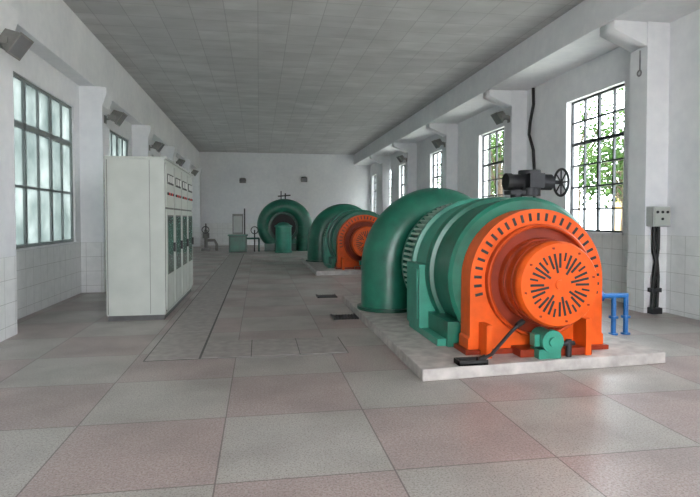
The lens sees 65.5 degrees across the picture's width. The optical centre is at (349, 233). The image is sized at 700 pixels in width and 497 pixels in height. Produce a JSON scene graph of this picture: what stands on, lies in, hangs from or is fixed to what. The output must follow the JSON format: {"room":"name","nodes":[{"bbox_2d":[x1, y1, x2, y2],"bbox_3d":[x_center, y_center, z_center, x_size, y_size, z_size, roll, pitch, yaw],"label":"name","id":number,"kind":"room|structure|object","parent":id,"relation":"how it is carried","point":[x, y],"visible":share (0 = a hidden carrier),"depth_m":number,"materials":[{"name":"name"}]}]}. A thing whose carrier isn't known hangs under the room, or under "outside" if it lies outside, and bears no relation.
{"room":"power station hall","nodes":[
{"label":"power station hall","id":0,"kind":"room"},
{"bbox_2d":[13,49,190,319],"bbox_3d":[-6.141,-1.496,13.637,0.300,5.330,35.000,0,2,-9],"label":"wall","id":1,"kind":"structure","parent":0,"point":[46,277],"depth_m":9.89,"materials":[{"name":"paint"}]},
{"bbox_2d":[13,72,78,251],"bbox_3d":[-5.287,-1.120,9.303,0.150,2.740,3.410,0,2,-9],"label":"window","id":2,"kind":"structure","parent":1,"relation":"in","point":[42,121],"depth_m":9.47,"materials":[{"name":"clear glass"}]},
{"bbox_2d":[5,0,198,168],"bbox_3d":[-5.835,-3.637,13.629,0.319,1.050,35.000,0,2,-9],"label":"beam","id":3,"kind":"structure","parent":1,"relation":"attached to","point":[60,38],"depth_m":10.78,"materials":[{"name":"paint"}]},
{"bbox_2d":[110,130,127,155],"bbox_3d":[-6.066,-1.250,13.956,0.150,2.740,3.410,0,2,-9],"label":"window","id":4,"kind":"structure","parent":1,"relation":"in","point":[118,144],"depth_m":14.45,"materials":[{"name":"clear glass"}]},
{"bbox_2d":[199,152,370,244],"bbox_3d":[-3.852,-2.007,31.909,10.850,5.330,0.300,0,2,-9],"label":"wall","id":5,"kind":"structure","parent":0,"point":[332,179],"depth_m":31.56,"materials":[{"name":"paint"}]},
{"bbox_2d":[239,178,245,182],"bbox_3d":[-6.135,-3.038,31.133,0.380,0.312,0.420,0,2,-9],"label":"floodlight","id":6,"kind":"object","parent":5,"relation":"attached to","point":[241,180],"visible":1,"depth_m":30.99,"materials":[{"name":"grey metal"}]},
{"bbox_2d":[301,177,306,181],"bbox_3d":[-2.683,-3.154,31.707,0.380,0.312,0.420,0,2,-9],"label":"floodlight","id":7,"kind":"object","parent":5,"relation":"attached to","point":[303,179],"visible":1,"depth_m":31.57,"materials":[{"name":"grey metal"}]},
{"bbox_2d":[63,0,583,154],"bbox_3d":[-0.938,-4.335,14.429,11.250,0.300,36.000,0,2,-9],"label":"ceiling","id":8,"kind":"structure","parent":0,"point":[244,76],"depth_m":12.73,"materials":[{"name":"grey concrete"}]},
{"bbox_2d":[0,245,699,496],"bbox_3d":[-0.938,1.293,14.586,10.850,0.300,35.600,0,2,-9],"label":"floor","id":9,"kind":"structure","parent":0,"point":[82,412],"depth_m":4.33,"materials":[{"name":"tile"}]},
{"bbox_2d":[0,0,17,341],"bbox_3d":[-4.597,-0.784,6.943,0.530,4.280,0.550,0,2,-9],"label":"pillar","id":10,"kind":"structure","parent":9,"relation":"on","point":[8,14],"depth_m":7.01,"materials":[{"name":"paint"}]},
{"bbox_2d":[0,28,33,60],"bbox_3d":[-4.154,-2.313,6.644,0.420,0.312,0.380,0,2,-9],"label":"floodlight","id":11,"kind":"object","parent":10,"relation":"attached to","point":[16,44],"visible":1,"depth_m":6.54,"materials":[{"name":"grey metal"}]},
{"bbox_2d":[79,86,112,292],"bbox_3d":[-5.376,-0.914,11.596,0.530,4.280,0.550,0,2,-9],"label":"pillar","id":12,"kind":"structure","parent":9,"relation":"on","point":[95,102],"depth_m":11.33,"materials":[{"name":"paint"}]},
{"bbox_2d":[104,110,127,126],"bbox_3d":[-4.974,-2.450,11.544,0.420,0.312,0.380,0,2,-9],"label":"floodlight","id":13,"kind":"object","parent":12,"relation":"attached to","point":[117,117],"visible":1,"depth_m":11.43,"materials":[{"name":"grey metal"}]},
{"bbox_2d":[132,125,153,156],"bbox_3d":[-6.155,-1.044,16.250,0.530,4.280,0.550,0,2,-9],"label":"pillar","id":14,"kind":"structure","parent":9,"relation":"on","point":[142,135],"depth_m":15.94,"materials":[{"name":"paint"}]},
{"bbox_2d":[149,141,164,151],"bbox_3d":[-5.753,-2.580,16.198,0.420,0.312,0.380,0,2,-9],"label":"floodlight","id":15,"kind":"object","parent":14,"relation":"attached to","point":[158,146],"visible":1,"depth_m":16.07,"materials":[{"name":"grey metal"}]},
{"bbox_2d":[104,156,193,320],"bbox_3d":[-3.490,0.035,9.864,0.910,2.480,3.380,0,2,-9],"label":"tall cabinet","id":16,"kind":"object","parent":9,"relation":"on","point":[150,239],"visible":1,"depth_m":8.23,"materials":[{"name":"metal"}]},
{"bbox_2d":[160,146,176,161],"bbox_3d":[-6.934,-1.174,20.903,0.530,4.280,0.550,0,2,-9],"label":"pillar","id":17,"kind":"structure","parent":9,"relation":"on","point":[170,152],"depth_m":20.59,"materials":[{"name":"paint"}]},
{"bbox_2d":[173,159,184,166],"bbox_3d":[-6.532,-2.710,20.851,0.420,0.312,0.380,0,2,-9],"label":"floodlight","id":18,"kind":"object","parent":17,"relation":"attached to","point":[180,162],"visible":0.75,"depth_m":20.71,"materials":[{"name":"grey metal"}]},
{"bbox_2d":[182,159,191,171],"bbox_3d":[-7.713,-1.304,25.556,0.530,4.280,0.550,0,2,-9],"label":"pillar","id":19,"kind":"structure","parent":9,"relation":"on","point":[187,165],"depth_m":25.25,"materials":[{"name":"paint"}]},
{"bbox_2d":[191,169,198,175],"bbox_3d":[-7.311,-2.840,25.505,0.420,0.312,0.380,0,2,-9],"label":"floodlight","id":20,"kind":"object","parent":19,"relation":"attached to","point":[194,172],"visible":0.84,"depth_m":25.36,"materials":[{"name":"grey metal"}]},
{"bbox_2d":[191,168,201,245],"bbox_3d":[-8.492,-1.434,30.210,0.530,4.280,0.550,0,2,-9],"label":"pillar","id":21,"kind":"structure","parent":9,"relation":"on","point":[196,180],"depth_m":29.95,"materials":[{"name":"paint"}]},
{"bbox_2d":[201,224,217,250],"bbox_3d":[-6.702,0.173,26.041,0.770,1.300,0.450,0,2,-9],"label":"valve","id":22,"kind":"object","parent":9,"relation":"on","point":[205,234],"visible":1,"depth_m":25.97,"materials":[{"name":"grey metal"}]},
{"bbox_2d":[228,209,259,251],"bbox_3d":[-4.904,-0.153,25.192,1.440,2.000,0.800,0,2,-9],"label":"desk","id":23,"kind":"object","parent":9,"relation":"on","point":[237,239],"visible":1,"depth_m":25.00,"materials":[{"name":"green paint"}]},
{"bbox_2d":[143,254,348,361],"bbox_3d":[-2.612,1.130,14.953,2.261,0.005,18.015,0,2,-9],"label":"cover","id":24,"kind":"object","parent":9,"relation":"on","point":[188,337],"visible":1,"depth_m":6.88,"materials":[{"name":"concrete"}]},
{"bbox_2d":[275,222,291,252],"bbox_3d":[-3.025,0.169,24.754,0.800,1.380,0.800,0,2,-9],"label":"tank","id":25,"kind":"object","parent":9,"relation":"on","point":[283,229],"visible":1,"depth_m":24.45,"materials":[{"name":"green metal"}]},
{"bbox_2d":[257,191,311,250],"bbox_3d":[-3.100,-0.604,26.081,2.672,2.850,0.918,0,2,-9],"label":"turbine","id":26,"kind":"object","parent":9,"relation":"on","point":[292,212],"visible":0.8,"depth_m":25.78,"materials":[{"name":"green paint"}]},
{"bbox_2d":[316,294,336,297],"bbox_3d":[-0.468,1.237,10.789,0.385,0.025,0.400,0,2,-9],"label":"floor drain grate","id":27,"kind":"object","parent":9,"relation":"on","point":[317,295],"visible":1,"depth_m":10.75,"materials":[{"name":"black metal"}]},
{"bbox_2d":[302,258,360,275],"bbox_3d":[0.031,1.004,17.419,2.760,0.120,5.019,0,2,-9],"label":"concrete plinth","id":28,"kind":"object","parent":9,"relation":"on","point":[318,268],"visible":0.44,"depth_m":15.00,"materials":[{"name":"grey concrete"}]},
{"bbox_2d":[306,204,379,269],"bbox_3d":[-0.139,-0.016,17.345,2.390,1.923,4.968,0,2,-9],"label":"turbine generator","id":29,"kind":"object","parent":9,"relation":"on","point":[338,234],"visible":0.69,"depth_m":15.57,"materials":[{"name":"orange paint"}]},
{"bbox_2d":[330,313,358,319],"bbox_3d":[-0.089,1.300,8.521,0.385,0.025,0.400,0,2,-9],"label":"floor drain grate","id":30,"kind":"object","parent":9,"relation":"on","point":[352,316],"visible":1,"depth_m":8.48,"materials":[{"name":"black metal"}]},
{"bbox_2d":[370,156,389,212],"bbox_3d":[1.524,-1.589,27.881,0.980,4.720,0.420,0,2,-9],"label":"pillar","id":31,"kind":"structure","parent":9,"relation":"on","point":[384,161],"depth_m":27.69,"materials":[{"name":"paint"}]},
{"bbox_2d":[392,143,416,194],"bbox_3d":[2.313,-1.458,23.168,0.980,4.720,0.420,0,2,-9],"label":"pillar","id":32,"kind":"structure","parent":9,"relation":"on","point":[410,149],"depth_m":22.98,"materials":[{"name":"paint"}]},
{"bbox_2d":[397,155,406,162],"bbox_3d":[2.204,-3.162,23.042,0.420,0.312,0.380,0,2,-9],"label":"floodlight","id":33,"kind":"object","parent":32,"relation":"attached to","point":[401,158],"visible":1,"depth_m":22.90,"materials":[{"name":"grey metal"}]},
{"bbox_2d":[426,123,457,190],"bbox_3d":[3.102,-1.326,18.456,0.980,4.720,0.420,0,2,-9],"label":"pillar","id":34,"kind":"structure","parent":9,"relation":"on","point":[449,132],"depth_m":18.27,"materials":[{"name":"paint"}]},
{"bbox_2d":[431,139,444,148],"bbox_3d":[2.993,-3.030,18.329,0.420,0.312,0.380,0,2,-9],"label":"floodlight","id":35,"kind":"object","parent":34,"relation":"attached to","point":[437,143],"visible":1,"depth_m":18.20,"materials":[{"name":"grey metal"}]},
{"bbox_2d":[454,319,524,365],"bbox_3d":[1.419,1.075,5.412,0.791,0.404,0.175,0,2,-15],"label":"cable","id":36,"kind":"object","parent":9,"relation":"on","point":[478,360],"visible":1,"depth_m":5.40,"materials":[{"name":"rubber"}]},
{"bbox_2d":[342,295,664,381],"bbox_3d":[1.632,1.271,7.856,2.760,0.120,5.019,0,2,-9],"label":"concrete plinth","id":37,"kind":"object","parent":9,"relation":"on","point":[428,361],"visible":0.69,"depth_m":5.69,"materials":[{"name":"grey concrete"}]},
{"bbox_2d":[483,90,526,196],"bbox_3d":[3.890,-1.194,13.743,0.980,4.720,0.420,0,2,-9],"label":"pillar","id":38,"kind":"structure","parent":9,"relation":"on","point":[514,102],"depth_m":13.55,"materials":[{"name":"paint"}]},
{"bbox_2d":[491,111,509,124],"bbox_3d":[3.782,-2.898,13.616,0.420,0.312,0.380,0,2,-9],"label":"floodlight","id":39,"kind":"object","parent":38,"relation":"attached to","point":[498,117],"visible":1,"depth_m":13.50,"materials":[{"name":"grey metal"}]},
{"bbox_2d":[602,291,630,334],"bbox_3d":[3.476,1.038,7.255,0.560,0.620,0.150,0,2,-9],"label":"pipe","id":40,"kind":"object","parent":9,"relation":"on","point":[613,296],"visible":0.55,"depth_m":7.24,"materials":[{"name":"metal"}]},
{"bbox_2d":[600,20,669,312],"bbox_3d":[4.679,-1.063,9.030,0.980,4.720,0.420,0,2,-9],"label":"pillar","id":41,"kind":"structure","parent":9,"relation":"on","point":[649,92],"depth_m":8.89,"materials":[{"name":"paint"}]},
{"bbox_2d":[637,50,641,76],"bbox_3d":[4.754,-2.787,8.934,0.033,0.427,0.114,0,2,-9],"label":"conduit","id":42,"kind":"object","parent":41,"relation":"attached to","point":[640,50],"visible":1,"depth_m":8.93,"materials":[{"name":"metal"}]},
{"bbox_2d":[647,227,661,313],"bbox_3d":[4.962,0.596,8.845,0.180,1.416,0.120,0,2,-9],"label":"conduit","id":43,"kind":"object","parent":41,"relation":"attached to","point":[654,308],"visible":1,"depth_m":8.82,"materials":[{"name":"metal"}]},
{"bbox_2d":[646,206,670,225],"bbox_3d":[4.989,-0.276,8.790,0.315,0.320,0.190,0,2,-9],"label":"junction box","id":44,"kind":"object","parent":41,"relation":"attached to","point":[655,215],"visible":1,"depth_m":8.72,"materials":[{"name":"paint"}]},
{"bbox_2d":[357,188,608,358],"bbox_3d":[1.462,0.251,7.782,2.390,1.923,4.968,0,2,-9],"label":"turbine generator","id":45,"kind":"object","parent":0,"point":[463,269],"visible":0.99,"depth_m":5.88,"materials":[{"name":"orange paint"}]},
{"bbox_2d":[370,9,699,319],"bbox_3d":[4.264,-1.545,15.378,0.300,5.330,35.000,0,2,-9],"label":"wall","id":46,"kind":"structure","parent":0,"point":[551,124],"depth_m":10.28,"materials":[{"name":"paint"}]},
{"bbox_2d":[374,175,376,212],"bbox_3d":[1.470,-1.983,31.583,0.200,2.820,1.360,0,2,-9],"label":"window","id":47,"kind":"structure","parent":46,"relation":"in","point":[375,176],"depth_m":31.89,"materials":[{"name":"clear glass"}]},
{"bbox_2d":[401,165,404,196],"bbox_3d":[2.561,-1.801,25.067,0.200,2.820,1.960,0,2,-9],"label":"window","id":48,"kind":"structure","parent":46,"relation":"in","point":[402,174],"depth_m":25.95,"materials":[{"name":"clear glass"}]},
{"bbox_2d":[433,151,441,187],"bbox_3d":[3.350,-1.669,20.354,0.200,2.820,1.960,0,2,-9],"label":"window","id":49,"kind":"structure","parent":46,"relation":"in","point":[437,164],"depth_m":20.80,"materials":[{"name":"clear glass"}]},
{"bbox_2d":[482,128,503,197],"bbox_3d":[4.139,-1.537,15.641,0.200,2.820,1.960,0,2,-9],"label":"window","id":50,"kind":"structure","parent":46,"relation":"in","point":[496,162],"depth_m":15.90,"materials":[{"name":"black metal"}]},
{"bbox_2d":[354,0,699,164],"bbox_3d":[3.613,-3.901,15.203,1.019,0.610,35.000,0,2,-9],"label":"beam","id":51,"kind":"structure","parent":46,"relation":"attached to","point":[572,40],"depth_m":11.39,"materials":[{"name":"paint"}]},
{"bbox_2d":[528,88,535,197],"bbox_3d":[4.420,-1.871,13.230,0.085,3.302,0.300,0,2,-16],"label":"cable","id":52,"kind":"object","parent":46,"relation":"attached to","point":[533,89],"visible":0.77,"depth_m":13.15,"materials":[{"name":"rubber"}]},
{"bbox_2d":[571,83,624,234],"bbox_3d":[4.928,-1.406,10.929,0.200,2.820,1.960,0,2,-9],"label":"window","id":53,"kind":"structure","parent":46,"relation":"in","point":[614,135],"depth_m":10.93,"materials":[{"name":"black metal"}]},
{"bbox_2d":[502,168,569,197],"bbox_3d":[2.842,0.074,8.592,1.080,2.228,0.600,0,2,-9],"label":"valve","id":54,"kind":"object","parent":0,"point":[526,182],"visible":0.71,"depth_m":8.43,"materials":[{"name":"black metal"}]},
{"label":"outside","id":55,"kind":"structure","parent":0,"visible":0},
{"bbox_3d":[6.562,1.362,21.423,100.000,0.180,100.000,0,2,-9],"label":"ground","id":56,"kind":"structure","parent":55,"visible":0},
{"bbox_2d":[438,133,501,186],"bbox_3d":[9.490,-4.450,43.476,7.744,10.243,8.872,-1,2,-28],"label":"tree","id":57,"kind":"object","parent":56,"relation":"on","point":[501,133],"visible":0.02,"depth_m":43.30,"materials":[{"name":"green plant"}]},
{"bbox_2d":[438,132,502,194],"bbox_3d":[8.926,-3.683,35.984,7.801,9.128,9.532,0,2,-9],"label":"tree","id":58,"kind":"object","parent":56,"relation":"on","point":[439,167],"visible":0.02,"depth_m":35.49,"materials":[{"name":"green plant"}]},
{"bbox_2d":[439,131,502,196],"bbox_3d":[7.807,-2.965,29.632,7.780,8.050,6.265,-1,2,-37],"label":"tree","id":59,"kind":"object","parent":56,"relation":"on","point":[493,140],"visible":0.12,"depth_m":29.30,"materials":[{"name":"green plant"}]},
{"bbox_2d":[501,89,623,222],"bbox_3d":[10.286,-3.280,24.646,6.904,8.956,8.448,0,2,-9],"label":"tree","id":60,"kind":"object","parent":56,"relation":"on","point":[604,130],"visible":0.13,"depth_m":23.53,"materials":[{"name":"green plant"}]},
{"bbox_2d":[578,92,623,230],"bbox_3d":[10.322,-2.336,20.289,6.400,7.317,6.111,0,2,-9],"label":"tree","id":61,"kind":"object","parent":56,"relation":"on","point":[608,149],"visible":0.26,"depth_m":20.21,"materials":[{"name":"green plant"}]},
{"bbox_2d":[578,87,624,210],"bbox_3d":[9.965,-2.677,16.505,6.724,8.206,6.304,0,2,-9],"label":"tree","id":62,"kind":"object","parent":56,"relation":"on","point":[623,88],"visible":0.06,"depth_m":17.04,"materials":[{"name":"green plant"}]},
{"bbox_2d":[602,193,621,230],"bbox_3d":[23.164,-1.492,25.136,7.200,5.320,27.000,0,2,-9],"label":"neighbouring building","id":63,"kind":"structure","parent":56,"relation":"on","point":[618,212],"depth_m":36.93,"materials":[{"name":"tile"}]}
]}

